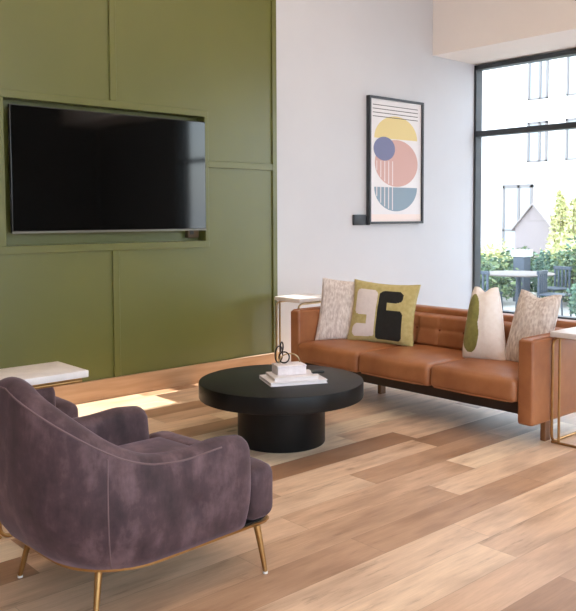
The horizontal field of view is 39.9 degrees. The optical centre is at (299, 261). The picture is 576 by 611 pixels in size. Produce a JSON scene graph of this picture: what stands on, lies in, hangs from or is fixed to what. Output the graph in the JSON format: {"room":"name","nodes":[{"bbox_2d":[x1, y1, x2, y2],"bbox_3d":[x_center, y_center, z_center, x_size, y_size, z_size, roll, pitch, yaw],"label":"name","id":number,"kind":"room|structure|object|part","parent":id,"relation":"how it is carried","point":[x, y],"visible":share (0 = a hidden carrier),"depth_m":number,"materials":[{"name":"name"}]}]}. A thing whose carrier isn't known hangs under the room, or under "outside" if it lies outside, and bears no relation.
{"room":"living room","nodes":[
{"label":"living room","id":0,"kind":"room"},
{"bbox_2d":[32,378,81,385],"bbox_3d":[-1.335,0.579,3.923,0.400,0.007,0.304,-3,4,-42],"label":"frame","id":1,"kind":"object","parent":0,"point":[51,381],"depth_m":3.84,"materials":[{"name":"gold metal"}]},
{"bbox_2d":[0,0,272,381],"bbox_3d":[-3.249,-1.130,5.028,8.060,4.700,0.112,-3,4,-42],"label":"wall","id":2,"kind":"structure","parent":0,"point":[180,307],"depth_m":6.83,"materials":[{"name":"paint"}]},
{"bbox_2d":[0,89,208,254],"bbox_3d":[-1.538,-0.708,6.527,1.920,1.227,0.018,-3,4,-42],"label":"trim","id":3,"kind":"structure","parent":2,"relation":"attached to","point":[4,249],"depth_m":6.35,"materials":[{"name":"green paint"}]},
{"bbox_2d":[8,104,205,233],"bbox_3d":[-1.545,-0.735,6.577,1.780,0.969,0.132,-3,4,-42],"label":"television","id":4,"kind":"object","parent":2,"relation":"attached to","point":[71,171],"visible":1,"depth_m":6.44,"materials":[{"name":"black plastic"}]},
{"bbox_2d":[108,0,116,100],"bbox_3d":[-1.533,-2.444,6.437,0.060,2.250,0.018,-3,4,-42],"label":"trim","id":5,"kind":"structure","parent":2,"relation":"attached to","point":[111,3],"depth_m":6.47,"materials":[{"name":"green paint"}]},
{"bbox_2d":[112,250,120,376],"bbox_3d":[-1.524,0.431,6.601,0.060,1.055,0.018,-3,4,-42],"label":"trim","id":6,"kind":"structure","parent":2,"relation":"attached to","point":[115,254],"depth_m":6.59,"materials":[{"name":"green paint"}]},
{"bbox_2d":[54,352,278,403],"bbox_3d":[-3.227,1.133,5.154,8.075,0.168,0.138,-3,4,-42],"label":"baseboard","id":7,"kind":"structure","parent":2,"relation":"attached to","point":[101,389],"depth_m":6.81,"materials":[{"name":"brown wood"}]},
{"bbox_2d":[185,231,198,237],"bbox_3d":[-0.975,-0.280,7.176,0.120,0.120,0.053,-3,4,-42],"label":"outlet box","id":8,"kind":"object","parent":2,"relation":"attached to","point":[188,234],"visible":0.55,"depth_m":7.15,"materials":[{"name":"brown plastic"}]},
{"bbox_2d":[208,161,272,170],"bbox_3d":[-0.549,-0.899,7.421,0.760,0.062,0.018,-3,4,-42],"label":"trim","id":9,"kind":"structure","parent":2,"relation":"attached to","point":[211,164],"depth_m":7.40,"materials":[{"name":"green paint"}]},
{"bbox_2d":[271,0,277,352],"bbox_3d":[-0.249,-1.376,7.668,0.055,4.532,0.018,-3,4,-42],"label":"trim","id":10,"kind":"structure","parent":2,"relation":"attached to","point":[273,2],"depth_m":7.68,"materials":[{"name":"green paint"}]},
{"bbox_2d":[0,382,575,610],"bbox_3d":[1.296,1.407,2.617,11.719,0.120,10.400,-3,4,-42],"label":"floor","id":11,"kind":"structure","parent":0,"point":[408,501],"depth_m":3.83,"materials":[{"name":"brown wood"}]},
{"bbox_2d":[0,368,78,417],"bbox_3d":[-1.879,0.800,4.428,1.045,0.906,0.848,-3,4,-42],"label":"armchair","id":12,"kind":"object","parent":11,"relation":"on","point":[65,406],"visible":0.12,"depth_m":4.42,"materials":[{"name":"fabric"}]},
{"bbox_2d":[0,361,88,538],"bbox_3d":[-1.335,0.910,3.941,0.464,0.740,0.340,-3,4,-42],"label":"side table","id":13,"kind":"object","parent":11,"relation":"on","point":[50,374],"visible":0.62,"depth_m":3.89,"materials":[{"name":"white stone"}]},
{"bbox_2d":[0,377,272,610],"bbox_3d":[-0.740,0.861,3.306,0.848,0.906,1.045,3,5,45],"label":"armchair","id":14,"kind":"object","parent":11,"relation":"on","point":[98,493],"visible":1,"depth_m":2.90,"materials":[{"name":"fabric"}]},
{"bbox_3d":[-1.139,1.211,3.310,0.077,0.199,0.030,-1,3,-8],"label":"leg","id":15,"kind":"part","parent":14,"relation":"part of","materials":[{"name":"gold metal"}]},
{"bbox_3d":[-0.748,1.232,2.925,0.030,0.199,0.077,0,3,7],"label":"leg","id":16,"kind":"part","parent":14,"relation":"part of","materials":[{"name":"gold metal"}]},
{"bbox_2d":[119,437,187,452],"bbox_3d":[-0.661,0.934,3.389,0.660,0.200,0.660,3,5,45],"label":"seat cushion","id":17,"kind":"object","parent":14,"relation":"on","point":[137,444],"depth_m":3.63,"materials":[{"name":"fabric"}]},
{"bbox_3d":[-0.167,1.205,3.350,0.062,0.197,0.030,1,3,18],"label":"leg","id":18,"kind":"part","parent":14,"relation":"part of","materials":[{"name":"gold metal"}]},
{"bbox_2d":[198,364,363,452],"bbox_3d":[-0.125,0.989,5.313,1.096,0.416,1.096,-3,4,-42],"label":"coffee table","id":19,"kind":"object","parent":11,"relation":"on","point":[282,419],"visible":0.87,"depth_m":5.04,"materials":[{"name":"black wood"}]},
{"bbox_2d":[259,374,327,386],"bbox_3d":[-0.047,0.772,5.244,0.385,0.024,0.290,-1,3,-18],"label":"book","id":20,"kind":"object","parent":19,"relation":"on","point":[264,378],"visible":0.6,"depth_m":5.13,"materials":[{"name":"white paper"}]},
{"bbox_2d":[266,369,317,381],"bbox_3d":[-0.052,0.749,5.243,0.300,0.022,0.235,-1,3,-16],"label":"book","id":21,"kind":"object","parent":20,"relation":"on","point":[308,376],"visible":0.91,"depth_m":5.16,"materials":[{"name":"white paper"}]},
{"bbox_2d":[271,361,305,375],"bbox_3d":[-0.074,0.705,5.259,0.200,0.064,0.136,-1,4,-20],"label":"lidded box","id":22,"kind":"object","parent":21,"relation":"on","point":[295,367],"visible":0.96,"depth_m":5.21,"materials":[{"name":"white stone"}]},
{"bbox_2d":[274,341,299,362],"bbox_3d":[-0.085,0.598,5.274,0.176,0.146,0.049,-1,3,-12],"label":"ornament","id":23,"kind":"object","parent":22,"relation":"on","point":[281,342],"visible":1,"depth_m":5.26,"materials":[{"name":"black metal"}]},
{"bbox_3d":[-0.074,0.680,5.258,0.200,0.014,0.136,-1,4,-20],"label":"lid","id":24,"kind":"part","parent":22,"relation":"part of","materials":[{"name":"white stone"}]},
{"bbox_2d":[311,370,323,373],"bbox_3d":[0.118,0.727,5.265,0.085,0.020,0.041,-2,4,-22],"label":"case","id":25,"kind":"object","parent":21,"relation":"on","point":[312,371],"visible":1,"depth_m":5.25,"materials":[{"name":"black plastic"}]},
{"bbox_2d":[275,293,321,362],"bbox_3d":[0.042,0.694,7.595,0.454,0.740,0.350,-3,4,-42],"label":"side table","id":26,"kind":"object","parent":11,"relation":"on","point":[308,298],"visible":0.44,"depth_m":7.51,"materials":[{"name":"white stone"}]},
{"bbox_3d":[-0.073,0.710,7.700,0.424,0.698,0.019,-3,4,-42],"label":"loop leg","id":27,"kind":"part","parent":26,"relation":"part of","materials":[{"name":"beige metal"}]},
{"bbox_3d":[0.136,0.722,7.472,0.424,0.698,0.019,-3,4,-42],"label":"loop leg","id":28,"kind":"part","parent":26,"relation":"part of","materials":[{"name":"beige metal"}]},
{"bbox_2d":[291,304,575,440],"bbox_3d":[1.017,0.771,6.248,0.934,0.735,2.343,-3,4,-42],"label":"sofa","id":29,"kind":"object","parent":11,"relation":"on","point":[435,365],"visible":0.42,"depth_m":5.75,"materials":[{"name":"brown leather"}]},
{"bbox_3d":[0.282,0.675,7.081,0.890,0.559,0.115,-3,4,-42],"label":"arm","id":30,"kind":"part","parent":29,"relation":"part of","materials":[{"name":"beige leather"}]},
{"bbox_2d":[315,278,353,339],"bbox_3d":[0.379,0.409,6.870,0.509,0.546,0.176,0,3,0],"label":"throw pillow","id":31,"kind":"object","parent":29,"relation":"on","point":[337,298],"visible":0.67,"depth_m":6.82,"materials":[{"name":"beige fabric"}]},
{"bbox_2d":[298,339,400,371],"bbox_3d":[0.488,0.761,6.719,0.785,0.202,0.706,-3,4,-42],"label":"seat cushion","id":32,"kind":"object","parent":29,"relation":"on","point":[344,354],"depth_m":6.48,"materials":[{"name":"brown leather"}]},
{"bbox_3d":[0.691,1.018,6.720,0.064,0.190,0.040,-3,4,-42],"label":"leg","id":33,"kind":"part","parent":29,"relation":"part of","materials":[{"name":"brown wood"}]},
{"bbox_2d":[347,279,420,345],"bbox_3d":[0.694,0.422,6.661,0.624,0.531,0.206,2,4,33],"label":"throw pillow","id":34,"kind":"object","parent":29,"relation":"on","point":[383,313],"visible":0.99,"depth_m":6.59,"materials":[{"name":"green fabric"}]},
{"bbox_2d":[359,344,464,385],"bbox_3d":[0.962,0.789,6.200,0.785,0.204,0.706,-3,4,-42],"label":"seat cushion","id":35,"kind":"object","parent":29,"relation":"on","point":[413,365],"depth_m":6.01,"materials":[{"name":"brown leather"}]},
{"bbox_2d":[431,358,517,402],"bbox_3d":[1.436,0.818,5.681,0.784,0.201,0.706,-3,4,-42],"label":"seat cushion","id":36,"kind":"object","parent":29,"relation":"on","point":[486,380],"depth_m":5.46,"materials":[{"name":"brown leather"}]},
{"bbox_2d":[462,286,505,359],"bbox_3d":[1.419,0.469,5.946,0.289,0.546,0.386,-3,4,-42],"label":"throw pillow","id":37,"kind":"object","parent":29,"relation":"on","point":[484,334],"visible":0.97,"depth_m":5.89,"materials":[{"name":"beige fabric"}]},
{"bbox_2d":[413,311,565,349],"bbox_3d":[1.228,0.573,6.428,0.170,0.285,2.090,9,-4,-42],"label":"cushion","id":38,"kind":"object","parent":29,"relation":"on","point":[439,329],"depth_m":6.41,"materials":[{"name":"brown leather"}]},
{"bbox_2d":[505,289,561,361],"bbox_3d":[1.658,0.475,5.730,0.261,0.534,0.374,-3,5,-45],"label":"throw pillow","id":39,"kind":"object","parent":29,"relation":"on","point":[533,315],"visible":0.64,"depth_m":5.68,"materials":[{"name":"beige fabric"}]},
{"bbox_3d":[1.638,1.118,5.307,0.064,0.145,0.040,-3,4,-42],"label":"leg","id":40,"kind":"part","parent":29,"relation":"part of","materials":[{"name":"brown wood"}]},
{"bbox_3d":[1.784,0.765,5.438,0.890,0.559,0.115,-3,4,-42],"label":"arm","id":41,"kind":"part","parent":29,"relation":"part of","materials":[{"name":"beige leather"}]},
{"bbox_2d":[550,327,575,447],"bbox_3d":[1.921,0.822,5.258,0.454,0.740,0.340,-3,4,-42],"label":"side table","id":42,"kind":"object","parent":11,"relation":"on","point":[568,333],"visible":1,"depth_m":5.20,"materials":[{"name":"gold metal"}]},
{"bbox_2d":[276,0,475,361],"bbox_3d":[-2.117,-1.055,6.278,11.809,5.000,0.200,-3,4,-42],"label":"wall","id":43,"kind":"structure","parent":0,"point":[331,55],"depth_m":8.66,"materials":[{"name":"white paint"}]},
{"bbox_2d":[353,215,369,224],"bbox_3d":[0.672,-0.461,8.697,0.245,0.115,0.040,-3,4,-42],"label":"wall plate","id":44,"kind":"object","parent":43,"relation":"attached to","point":[357,219],"visible":1,"depth_m":8.68,"materials":[{"name":"black"}]},
{"bbox_2d":[366,95,423,223],"bbox_3d":[1.092,-1.141,9.034,0.935,1.409,0.055,-3,4,-42],"label":"framed print","id":45,"kind":"object","parent":43,"relation":"attached to","point":[394,127],"visible":1,"depth_m":9.00,"materials":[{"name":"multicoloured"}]},
{"bbox_2d":[433,0,575,64],"bbox_3d":[5.366,-2.925,6.101,1.139,1.300,10.000,-3,4,-42],"label":"soffit","id":46,"kind":"object","parent":43,"relation":"attached to","point":[476,32],"depth_m":8.89,"materials":[{"name":"paint"}]},
{"bbox_3d":[8.036,-0.455,3.931,0.320,3.400,3.000,-3,4,-42],"label":"wall","id":47,"kind":"structure","parent":0,"visible":0},
{"bbox_2d":[472,49,575,319],"bbox_3d":[4.609,-0.781,7.560,0.130,3.113,7.000,-3,4,-42],"label":"window","id":48,"kind":"structure","parent":47,"relation":"in","point":[478,69],"depth_m":10.02,"materials":[{"name":"black metal"}]},
{"label":"outside","id":49,"kind":"structure","parent":0,"visible":0},
{"bbox_2d":[502,281,575,316],"bbox_3d":[22.352,-0.133,33.981,61.241,0.200,100.000,-3,4,-42],"label":"ground","id":50,"kind":"structure","parent":49,"point":[509,304],"depth_m":15.74,"materials":[{"name":"grey concrete"}]},
{"bbox_2d":[481,271,502,309],"bbox_3d":[3.281,0.563,14.040,0.474,0.841,0.468,-3,4,-42],"label":"outdoor chair","id":51,"kind":"object","parent":50,"relation":"on","point":[487,273],"visible":0.23,"depth_m":13.77,"materials":[{"name":"grey wood"}]},
{"bbox_3d":[3.120,0.346,13.881,0.040,0.390,0.440,-3,4,-42],"label":"backrest","id":52,"kind":"part","parent":51,"relation":"part of","materials":[{"name":"grey stone"}]},
{"bbox_2d":[480,253,503,287],"bbox_3d":[3.787,0.303,17.002,1.202,1.087,1.226,-2,4,-34],"label":"shrub","id":53,"kind":"object","parent":50,"relation":"on","point":[484,255],"visible":0.02,"depth_m":16.84,"materials":[{"name":"green plant"}]},
{"bbox_2d":[481,237,512,266],"bbox_3d":[4.410,0.055,18.819,1.560,1.310,1.589,2,4,36],"label":"shrub","id":54,"kind":"object","parent":50,"relation":"on","point":[489,241],"visible":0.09,"depth_m":18.62,"materials":[{"name":"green plant"}]},
{"bbox_2d":[481,245,512,282],"bbox_3d":[4.129,0.178,18.120,1.498,1.159,1.492,1,4,21],"label":"shrub","id":55,"kind":"object","parent":50,"relation":"on","point":[487,248],"visible":0.05,"depth_m":18.00,"materials":[{"name":"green plant"}]},
{"bbox_2d":[480,257,521,299],"bbox_3d":[3.805,0.368,16.176,1.416,1.035,1.402,1,4,22],"label":"shrub","id":56,"kind":"object","parent":50,"relation":"on","point":[504,288],"visible":0.36,"depth_m":15.97,"materials":[{"name":"green plant"}]},
{"bbox_2d":[511,250,532,301],"bbox_3d":[4.640,0.288,16.622,0.320,1.080,0.320,-3,4,-42],"label":"planter box","id":57,"kind":"object","parent":50,"relation":"on","point":[521,258],"visible":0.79,"depth_m":16.51,"materials":[{"name":"grey concrete"}]},
{"bbox_2d":[489,270,554,308],"bbox_3d":[3.992,0.574,14.527,1.280,0.755,1.280,-3,4,-42],"label":"outdoor table","id":58,"kind":"object","parent":50,"relation":"on","point":[509,273],"visible":0.6,"depth_m":14.47,"materials":[{"name":"grey"}]},
{"bbox_2d":[497,246,546,291],"bbox_3d":[4.957,0.180,17.793,1.290,1.174,1.256,0,3,4],"label":"shrub","id":59,"kind":"object","parent":50,"relation":"on","point":[510,261],"visible":0.12,"depth_m":17.63,"materials":[{"name":"green plant"}]},
{"bbox_2d":[481,56,575,253],"bbox_3d":[8.823,-6.978,38.870,6.080,13.000,38.000,-3,4,-42],"label":"building","id":60,"kind":"structure","parent":50,"relation":"on","point":[543,92],"depth_m":33.60,"materials":[{"name":"white"}]},
{"bbox_2d":[502,184,533,257],"bbox_3d":[6.880,-1.062,25.145,0.090,2.780,1.080,-3,4,-42],"label":"window","id":61,"kind":"structure","parent":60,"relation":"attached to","point":[516,198],"depth_m":25.23,"materials":[{"name":"grey"}]},
{"bbox_3d":[9.973,-5.045,33.321,0.030,1.670,0.930,-3,4,-42],"label":"pane","id":62,"kind":"part","parent":60,"relation":"part of","materials":[{"name":"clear glass"}]},
{"bbox_3d":[9.963,-7.780,33.164,0.030,1.950,0.930,-3,4,-42],"label":"pane","id":63,"kind":"part","parent":60,"relation":"part of","materials":[{"name":"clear glass"}]},
{"bbox_3d":[11.159,-4.974,32.023,0.030,1.670,0.930,-3,4,-42],"label":"pane","id":64,"kind":"part","parent":60,"relation":"part of","materials":[{"name":"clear glass"}]},
{"bbox_3d":[11.149,-7.710,31.866,0.030,1.950,0.930,-3,4,-42],"label":"pane","id":65,"kind":"part","parent":60,"relation":"part of","materials":[{"name":"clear glass"}]},
{"bbox_2d":[511,203,559,256],"bbox_3d":[6.758,-0.601,22.618,0.630,2.150,1.320,-3,4,-42],"label":"shed","id":66,"kind":"object","parent":50,"relation":"on","point":[532,230],"visible":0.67,"depth_m":22.44,"materials":[{"name":"grey"}]},
{"bbox_2d":[530,249,575,297],"bbox_3d":[5.301,0.262,16.776,1.141,1.124,1.164,0,3,1],"label":"shrub","id":67,"kind":"object","parent":50,"relation":"on","point":[539,266],"visible":0.23,"depth_m":16.67,"materials":[{"name":"green plant"}]},
{"bbox_2d":[537,270,571,315],"bbox_3d":[4.392,0.577,13.717,0.474,0.841,0.468,2,4,38],"label":"outdoor chair","id":68,"kind":"object","parent":50,"relation":"on","point":[542,275],"visible":0.8,"depth_m":13.74,"materials":[{"name":"grey wood"}]},
{"bbox_3d":[4.219,0.345,13.836,0.040,0.390,0.440,2,4,38],"label":"backrest","id":69,"kind":"part","parent":68,"relation":"part of","materials":[{"name":"grey stone"}]},
{"bbox_3d":[4.394,0.562,13.714,0.440,0.030,0.440,2,4,38],"label":"seat","id":70,"kind":"part","parent":68,"relation":"part of","materials":[{"name":"grey stone"}]},
{"bbox_3d":[4.432,0.803,13.440,0.028,0.423,0.070,-1,3,-7],"label":"leg","id":71,"kind":"part","parent":68,"relation":"part of","materials":[{"name":"grey stone"}]},
{"bbox_2d":[537,266,571,296],"bbox_3d":[4.754,0.509,14.880,0.474,0.841,0.468,-2,4,-27],"label":"outdoor chair","id":72,"kind":"object","parent":50,"relation":"on","point":[562,268],"visible":0.83,"depth_m":14.89,"materials":[{"name":"grey wood"}]},
{"bbox_3d":[4.752,0.493,14.878,0.440,0.030,0.440,-2,4,-27],"label":"seat","id":73,"kind":"part","parent":72,"relation":"part of","materials":[{"name":"grey stone"}]},
{"bbox_3d":[4.946,0.277,14.967,0.040,0.390,0.440,-2,4,-27],"label":"backrest","id":74,"kind":"part","parent":72,"relation":"part of","materials":[{"name":"grey stone"}]},
{"bbox_2d":[538,232,575,278],"bbox_3d":[6.296,0.023,18.221,1.589,1.451,1.571,0,3,9],"label":"shrub","id":75,"kind":"object","parent":50,"relation":"on","point":[559,243],"visible":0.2,"depth_m":18.15,"materials":[{"name":"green plant"}]},
{"bbox_2d":[545,189,570,253],"bbox_3d":[6.793,-0.691,20.748,0.836,2.550,0.774,0,3,-1],"label":"tree","id":76,"kind":"object","parent":50,"relation":"on","point":[559,213],"visible":0.56,"depth_m":20.64,"materials":[{"name":"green plant"}]},
{"bbox_2d":[547,247,575,302],"bbox_3d":[5.409,0.292,15.794,1.303,1.200,1.362,-1,3,-19],"label":"shrub","id":77,"kind":"object","parent":50,"relation":"on","point":[567,254],"visible":0.55,"depth_m":15.71,"materials":[{"name":"green plant"}]},
{"bbox_2d":[559,193,575,259],"bbox_3d":[6.911,-0.683,19.755,0.964,2.650,1.009,0,3,-1],"label":"tree","id":78,"kind":"object","parent":50,"relation":"on","point":[571,224],"visible":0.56,"depth_m":19.63,"materials":[{"name":"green plant"}]},
{"bbox_2d":[565,283,575,315],"bbox_3d":[4.819,0.592,12.830,1.048,0.923,0.978,1,4,23],"label":"shrub","id":79,"kind":"object","parent":50,"relation":"on","point":[572,302],"visible":1,"depth_m":12.88,"materials":[{"name":"green plant"}]},
{"bbox_2d":[565,235,575,277],"bbox_3d":[6.176,0.034,16.382,1.465,1.616,1.462,0,3,-1],"label":"shrub","id":80,"kind":"object","parent":50,"relation":"on","point":[567,244],"visible":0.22,"depth_m":16.31,"materials":[{"name":"green plant"}]}
]}

